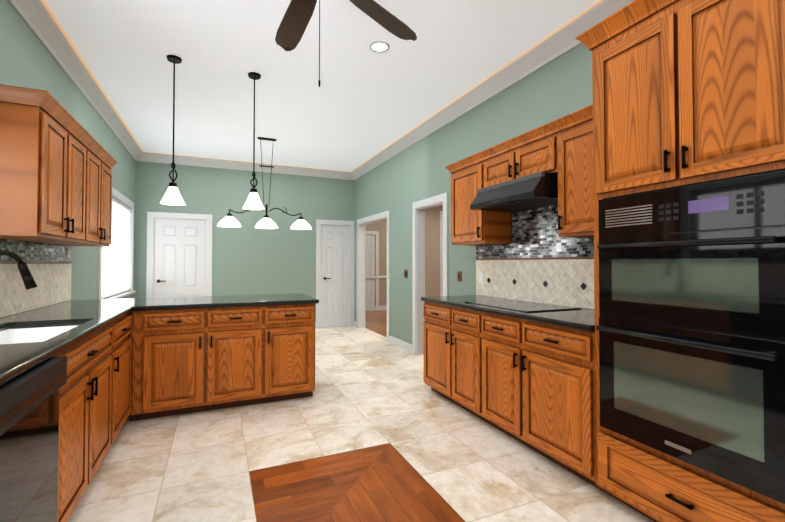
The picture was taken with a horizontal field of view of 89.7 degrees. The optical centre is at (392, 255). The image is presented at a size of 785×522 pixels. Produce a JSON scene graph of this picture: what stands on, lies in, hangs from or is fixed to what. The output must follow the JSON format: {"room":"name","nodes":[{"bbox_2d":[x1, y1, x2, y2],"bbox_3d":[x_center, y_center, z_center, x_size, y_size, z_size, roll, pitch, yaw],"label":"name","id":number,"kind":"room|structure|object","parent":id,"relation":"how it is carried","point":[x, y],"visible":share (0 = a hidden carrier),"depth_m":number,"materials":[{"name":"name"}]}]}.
{"room":"kitchen","nodes":[
{"label":"kitchen","id":0,"kind":"room"},
{"bbox_2d":[0,0,135,317],"bbox_3d":[-2.303,-0.238,1.981,0.120,3.100,10.090,0,-1,-24],"label":"wall","id":1,"kind":"structure","parent":0,"point":[25,62],"depth_m":3.65,"materials":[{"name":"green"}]},
{"bbox_2d":[0,239,71,317],"bbox_3d":[-1.972,0.121,1.399,0.013,0.494,4.930,0,-1,-24],"label":"backsplash","id":2,"kind":"structure","parent":1,"relation":"attached to","point":[49,266],"depth_m":2.93,"materials":[{"name":"tile"}]},
{"bbox_2d":[0,84,91,243],"bbox_3d":[-2.339,-0.518,2.617,0.318,0.824,0.902,0,-1,-24],"label":"upper cabinet","id":3,"kind":"object","parent":1,"relation":"attached to","point":[58,161],"depth_m":2.29,"materials":[{"name":"brown wood"}]},
{"bbox_2d":[55,140,115,246],"bbox_3d":[-2.649,-0.505,3.316,0.318,0.824,0.898,0,-1,-24],"label":"upper cabinet","id":4,"kind":"object","parent":1,"relation":"attached to","point":[102,163],"depth_m":3.43,"materials":[{"name":"brown wood"}]},
{"bbox_2d":[102,197,130,295],"bbox_3d":[-3.811,-0.126,5.386,0.100,1.264,1.764,0,-1,-24],"label":"window","id":5,"kind":"structure","parent":1,"relation":"in","point":[115,274],"depth_m":5.52,"materials":[{"name":"white glass"}]},
{"bbox_2d":[136,161,351,322],"bbox_3d":[-2.540,-0.141,7.323,3.780,3.100,0.130,0,-1,-24],"label":"wall","id":6,"kind":"structure","parent":0,"point":[248,258],"depth_m":7.24,"materials":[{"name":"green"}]},
{"bbox_2d":[154,218,205,297],"bbox_3d":[-3.639,0.379,6.771,0.772,2.024,0.094,0,-1,-24],"label":"pantry door","id":7,"kind":"structure","parent":6,"relation":"in","point":[179,259],"depth_m":6.78,"materials":[{"name":"white paint"}]},
{"bbox_2d":[321,225,348,326],"bbox_3d":[-1.139,0.399,7.880,0.562,2.024,0.094,0,-1,-24],"label":"door","id":8,"kind":"structure","parent":6,"relation":"in","point":[335,281],"depth_m":7.88,"materials":[{"name":"white paint"}]},
{"bbox_2d":[45,0,598,171],"bbox_3d":[-0.516,-1.798,2.803,4.030,0.050,10.090,0,-1,-24],"label":"ceiling","id":9,"kind":"structure","parent":0,"point":[362,103],"depth_m":3.67,"materials":[{"name":"white paint"}]},
{"bbox_2d":[160,55,185,204],"bbox_3d":[-1.944,-1.110,3.507,0.200,1.299,0.200,0,-1,-24],"label":"pendant light","id":10,"kind":"object","parent":9,"relation":"hanging from","point":[172,195],"visible":1,"depth_m":3.49,"materials":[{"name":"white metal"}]},
{"bbox_2d":[217,209,249,226],"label":"chandelier","id":11,"kind":"object","parent":9,"relation":"hanging from","point":[229,221],"depth_m":5.50,"materials":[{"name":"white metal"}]},
{"bbox_2d":[243,72,263,209],"bbox_3d":[-1.339,-1.104,3.820,0.200,1.299,0.200,0,-1,-24],"label":"pendant light","id":12,"kind":"object","parent":9,"relation":"hanging from","point":[253,201],"visible":1,"depth_m":3.80,"materials":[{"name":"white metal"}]},
{"bbox_2d":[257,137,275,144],"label":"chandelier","id":13,"kind":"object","parent":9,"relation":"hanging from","point":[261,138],"depth_m":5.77,"materials":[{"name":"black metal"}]},
{"bbox_2d":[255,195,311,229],"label":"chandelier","id":14,"kind":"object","parent":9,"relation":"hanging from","point":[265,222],"depth_m":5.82,"materials":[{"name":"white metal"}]},
{"bbox_2d":[275,0,416,86],"bbox_3d":[-0.403,-1.317,2.022,1.404,0.939,1.380,0,-1,-24],"label":"ceiling fan","id":15,"kind":"object","parent":9,"relation":"hanging from","point":[294,24],"visible":1,"depth_m":2.35,"materials":[{"name":"brown wood"}]},
{"bbox_2d":[370,41,389,52],"bbox_3d":[-0.109,-1.759,3.327,0.170,0.007,0.170,0,-1,-24],"label":"recessed light","id":16,"kind":"object","parent":9,"relation":"in","point":[379,46],"visible":1,"depth_m":3.32,"materials":[{"name":"white glass"}]},
{"bbox_2d":[68,310,653,521],"bbox_3d":[1.290,1.388,4.777,8.980,0.050,12.340,0,-1,-24],"label":"floor","id":17,"kind":"structure","parent":0,"point":[372,388],"depth_m":2.69,"materials":[{"name":"tile"}]},
{"bbox_2d":[10,313,131,521],"bbox_3d":[-1.510,0.851,1.136,0.652,0.893,4.097,0,-1,-24],"label":"base cabinet","id":18,"kind":"object","parent":17,"relation":"on","point":[94,401],"visible":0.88,"depth_m":2.11,"materials":[{"name":"brown wood"}]},
{"bbox_2d":[0,356,66,521],"bbox_3d":[-1.536,0.818,1.236,0.654,0.813,0.601,0,-1,-24],"label":"dishwasher","id":19,"kind":"object","parent":18,"relation":"in","point":[29,420],"visible":0.92,"depth_m":1.38,"materials":[{"name":"black metal"}]},
{"bbox_2d":[0,298,143,385],"bbox_3d":[-1.681,0.391,1.524,0.649,0.037,4.930,0,-1,-24],"label":"countertop","id":20,"kind":"structure","parent":18,"relation":"on","point":[89,317],"depth_m":2.28,"materials":[{"name":"black stone"}]},
{"bbox_2d":[0,250,37,289],"bbox_3d":[-2.114,0.176,2.143,0.282,0.415,0.098,0,-1,-24],"label":"faucet","id":21,"kind":"object","parent":20,"relation":"on","point":[27,277],"visible":1,"depth_m":2.18,"materials":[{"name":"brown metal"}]},
{"bbox_2d":[0,325,78,343],"bbox_3d":[-1.882,0.524,2.006,0.430,0.208,0.810,0,-1,-24],"label":"sink","id":22,"kind":"object","parent":20,"relation":"in","point":[24,335],"visible":0.04,"depth_m":2.33,"materials":[{"name":"white ceramic"}]},
{"bbox_2d":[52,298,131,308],"bbox_3d":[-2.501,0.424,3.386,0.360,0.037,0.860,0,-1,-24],"label":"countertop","id":23,"kind":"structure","parent":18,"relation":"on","point":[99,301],"depth_m":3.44,"materials":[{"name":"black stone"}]},
{"bbox_2d":[136,293,318,310],"bbox_3d":[-1.529,0.432,3.811,1.462,0.037,0.872,0,-1,-24],"label":"countertop","id":24,"kind":"structure","parent":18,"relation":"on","point":[163,303],"depth_m":3.60,"materials":[{"name":"black stone"}]},
{"bbox_2d":[129,311,140,420],"bbox_3d":[-2.495,0.890,3.303,0.604,0.892,0.660,0,-1,-24],"label":"base cabinet","id":25,"kind":"object","parent":17,"relation":"on","point":[136,315],"depth_m":3.14,"materials":[{"name":"brown wood"}]},
{"bbox_2d":[137,305,272,419],"bbox_3d":[-1.680,0.896,3.653,1.000,0.892,0.681,0,-1,-24],"label":"base cabinet","id":26,"kind":"object","parent":17,"relation":"on","point":[184,361],"depth_m":3.34,"materials":[{"name":"brown wood"}]},
{"bbox_2d":[273,303,314,401],"bbox_3d":[-1.105,0.901,3.909,0.539,0.892,0.681,0,-1,-24],"label":"base cabinet","id":27,"kind":"object","parent":17,"relation":"on","point":[293,324],"depth_m":3.63,"materials":[{"name":"brown wood"}]},
{"bbox_2d":[249,443,464,521],"bbox_3d":[-0.256,1.315,2.172,0.940,0.002,0.950,0,-1,-24],"label":"inlay","id":28,"kind":"object","parent":17,"relation":"on","point":[387,482],"visible":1,"depth_m":2.20,"materials":[{"name":"brown wood"}]},
{"bbox_2d":[423,301,454,402],"bbox_3d":[0.721,0.899,3.819,0.657,0.892,0.594,0,-1,-24],"label":"base cabinet","id":29,"kind":"object","parent":17,"relation":"on","point":[439,319],"depth_m":3.66,"materials":[{"name":"brown wood"}]},
{"bbox_2d":[421,295,594,331],"bbox_3d":[0.989,0.421,3.212,0.666,0.037,1.988,0,-1,-24],"label":"countertop","id":30,"kind":"structure","parent":29,"relation":"on","point":[581,319],"depth_m":2.74,"materials":[{"name":"black stone"}]},
{"bbox_2d":[465,299,580,311],"bbox_3d":[1.020,0.398,3.198,0.520,0.007,0.760,0,-1,-24],"label":"cooktop","id":31,"kind":"object","parent":30,"relation":"in","point":[520,305],"visible":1,"depth_m":3.12,"materials":[{"name":"black glass"}]},
{"bbox_2d":[455,307,486,421],"bbox_3d":[0.900,0.892,3.415,0.657,0.892,0.570,0,-1,-24],"label":"base cabinet","id":32,"kind":"object","parent":17,"relation":"on","point":[470,325],"depth_m":3.21,"materials":[{"name":"brown wood"}]},
{"bbox_2d":[487,313,526,445],"bbox_3d":[1.079,0.885,3.013,0.657,0.892,0.590,0,-1,-24],"label":"base cabinet","id":33,"kind":"object","parent":17,"relation":"on","point":[506,336],"depth_m":2.81,"materials":[{"name":"brown wood"}]},
{"bbox_2d":[527,320,605,492],"bbox_3d":[1.269,0.877,2.584,0.657,0.892,0.628,0,-1,-24],"label":"base cabinet","id":34,"kind":"object","parent":17,"relation":"on","point":[530,384],"depth_m":2.36,"materials":[{"name":"brown wood"}]},
{"bbox_2d":[575,0,784,521],"bbox_3d":[1.562,0.033,1.891,0.696,2.555,1.020,0,-1,-24],"label":"tall cabinet","id":35,"kind":"object","parent":17,"relation":"on","point":[688,92],"visible":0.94,"depth_m":1.77,"materials":[{"name":"brown wood"}]},
{"bbox_2d":[597,170,784,503],"bbox_3d":[1.509,0.300,1.863,0.660,1.210,0.800,0,-1,-24],"label":"wall oven","id":36,"kind":"object","parent":35,"relation":"in","point":[691,327],"visible":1,"depth_m":1.66,"materials":[{"name":"black glass"}]},
{"bbox_2d":[366,205,442,305],"bbox_3d":[0.545,-0.072,11.158,4.950,3.100,0.120,0,-1,-24],"label":"wall","id":37,"kind":"structure","parent":0,"point":[432,252],"depth_m":11.29,"materials":[{"name":"beige paint"}]},
{"bbox_2d":[366,235,374,305],"bbox_3d":[-0.804,0.446,10.490,0.742,2.024,0.094,0,-1,-24],"label":"room door","id":38,"kind":"structure","parent":37,"relation":"in","point":[370,269],"depth_m":10.60,"materials":[{"name":"white paint"}]},
{"bbox_2d":[352,43,593,343],"bbox_3d":[1.267,-0.209,3.565,0.130,3.100,10.090,0,-1,-24],"label":"wall","id":39,"kind":"structure","parent":0,"point":[562,87],"depth_m":4.71,"materials":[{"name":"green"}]},
{"bbox_2d":[8,0,633,354],"bbox_3d":[1.226,-0.186,4.804,8.860,3.100,12.150,0,-1,-24],"label":"trim","id":40,"kind":"structure","parent":39,"relation":"attached to","point":[39,18],"depth_m":5.52,"materials":[{"name":"white paint"}]},
{"bbox_2d":[404,270,407,277],"bbox_3d":[0.197,0.266,5.823,0.007,0.116,0.115,0,-1,-24],"label":"switch plate","id":41,"kind":"object","parent":39,"relation":"attached to","point":[405,271],"depth_m":5.81,"materials":[{"name":"orange metal"}]},
{"bbox_2d":[457,271,461,281],"bbox_3d":[0.769,0.239,4.533,0.007,0.116,0.085,0,-1,-24],"label":"switch plate","id":42,"kind":"object","parent":39,"relation":"attached to","point":[459,276],"depth_m":4.53,"materials":[{"name":"orange metal"}]},
{"bbox_2d":[449,152,511,245],"bbox_3d":[0.863,-0.524,3.906,0.347,0.822,0.550,0,-1,-24],"label":"upper cabinet","id":43,"kind":"object","parent":39,"relation":"attached to","point":[469,227],"depth_m":3.75,"materials":[{"name":"brown wood"}]},
{"bbox_2d":[481,136,520,188],"bbox_3d":[1.074,-0.768,3.437,0.347,0.352,0.487,0,-1,-24],"label":"upper cabinet","id":44,"kind":"object","parent":39,"relation":"attached to","point":[501,163],"depth_m":3.35,"materials":[{"name":"brown wood"}]},
{"bbox_2d":[476,205,594,309],"bbox_3d":[1.293,-0.093,3.340,0.013,0.991,1.958,0,-1,-24],"label":"backsplash","id":45,"kind":"structure","parent":39,"relation":"attached to","point":[518,268],"depth_m":3.40,"materials":[{"name":"tile"}]},
{"bbox_2d":[521,120,556,176],"bbox_3d":[1.221,-0.774,3.105,0.347,0.352,0.487,0,-1,-24],"label":"upper cabinet","id":46,"kind":"object","parent":39,"relation":"attached to","point":[538,145],"depth_m":2.95,"materials":[{"name":"brown wood"}]},
{"bbox_2d":[470,172,557,212],"bbox_3d":[1.068,-0.500,3.230,0.502,0.185,0.762,0,-1,-24],"label":"range hood","id":47,"kind":"object","parent":46,"relation":"attached to","point":[538,190],"visible":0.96,"depth_m":3.04,"materials":[{"name":"black metal"}]},
{"bbox_2d":[553,104,593,237],"bbox_3d":[1.428,-0.547,2.634,0.347,0.822,0.535,0,-1,-24],"label":"upper cabinet","id":48,"kind":"object","parent":39,"relation":"attached to","point":[562,147],"depth_m":2.65,"materials":[{"name":"brown wood"}]}
]}

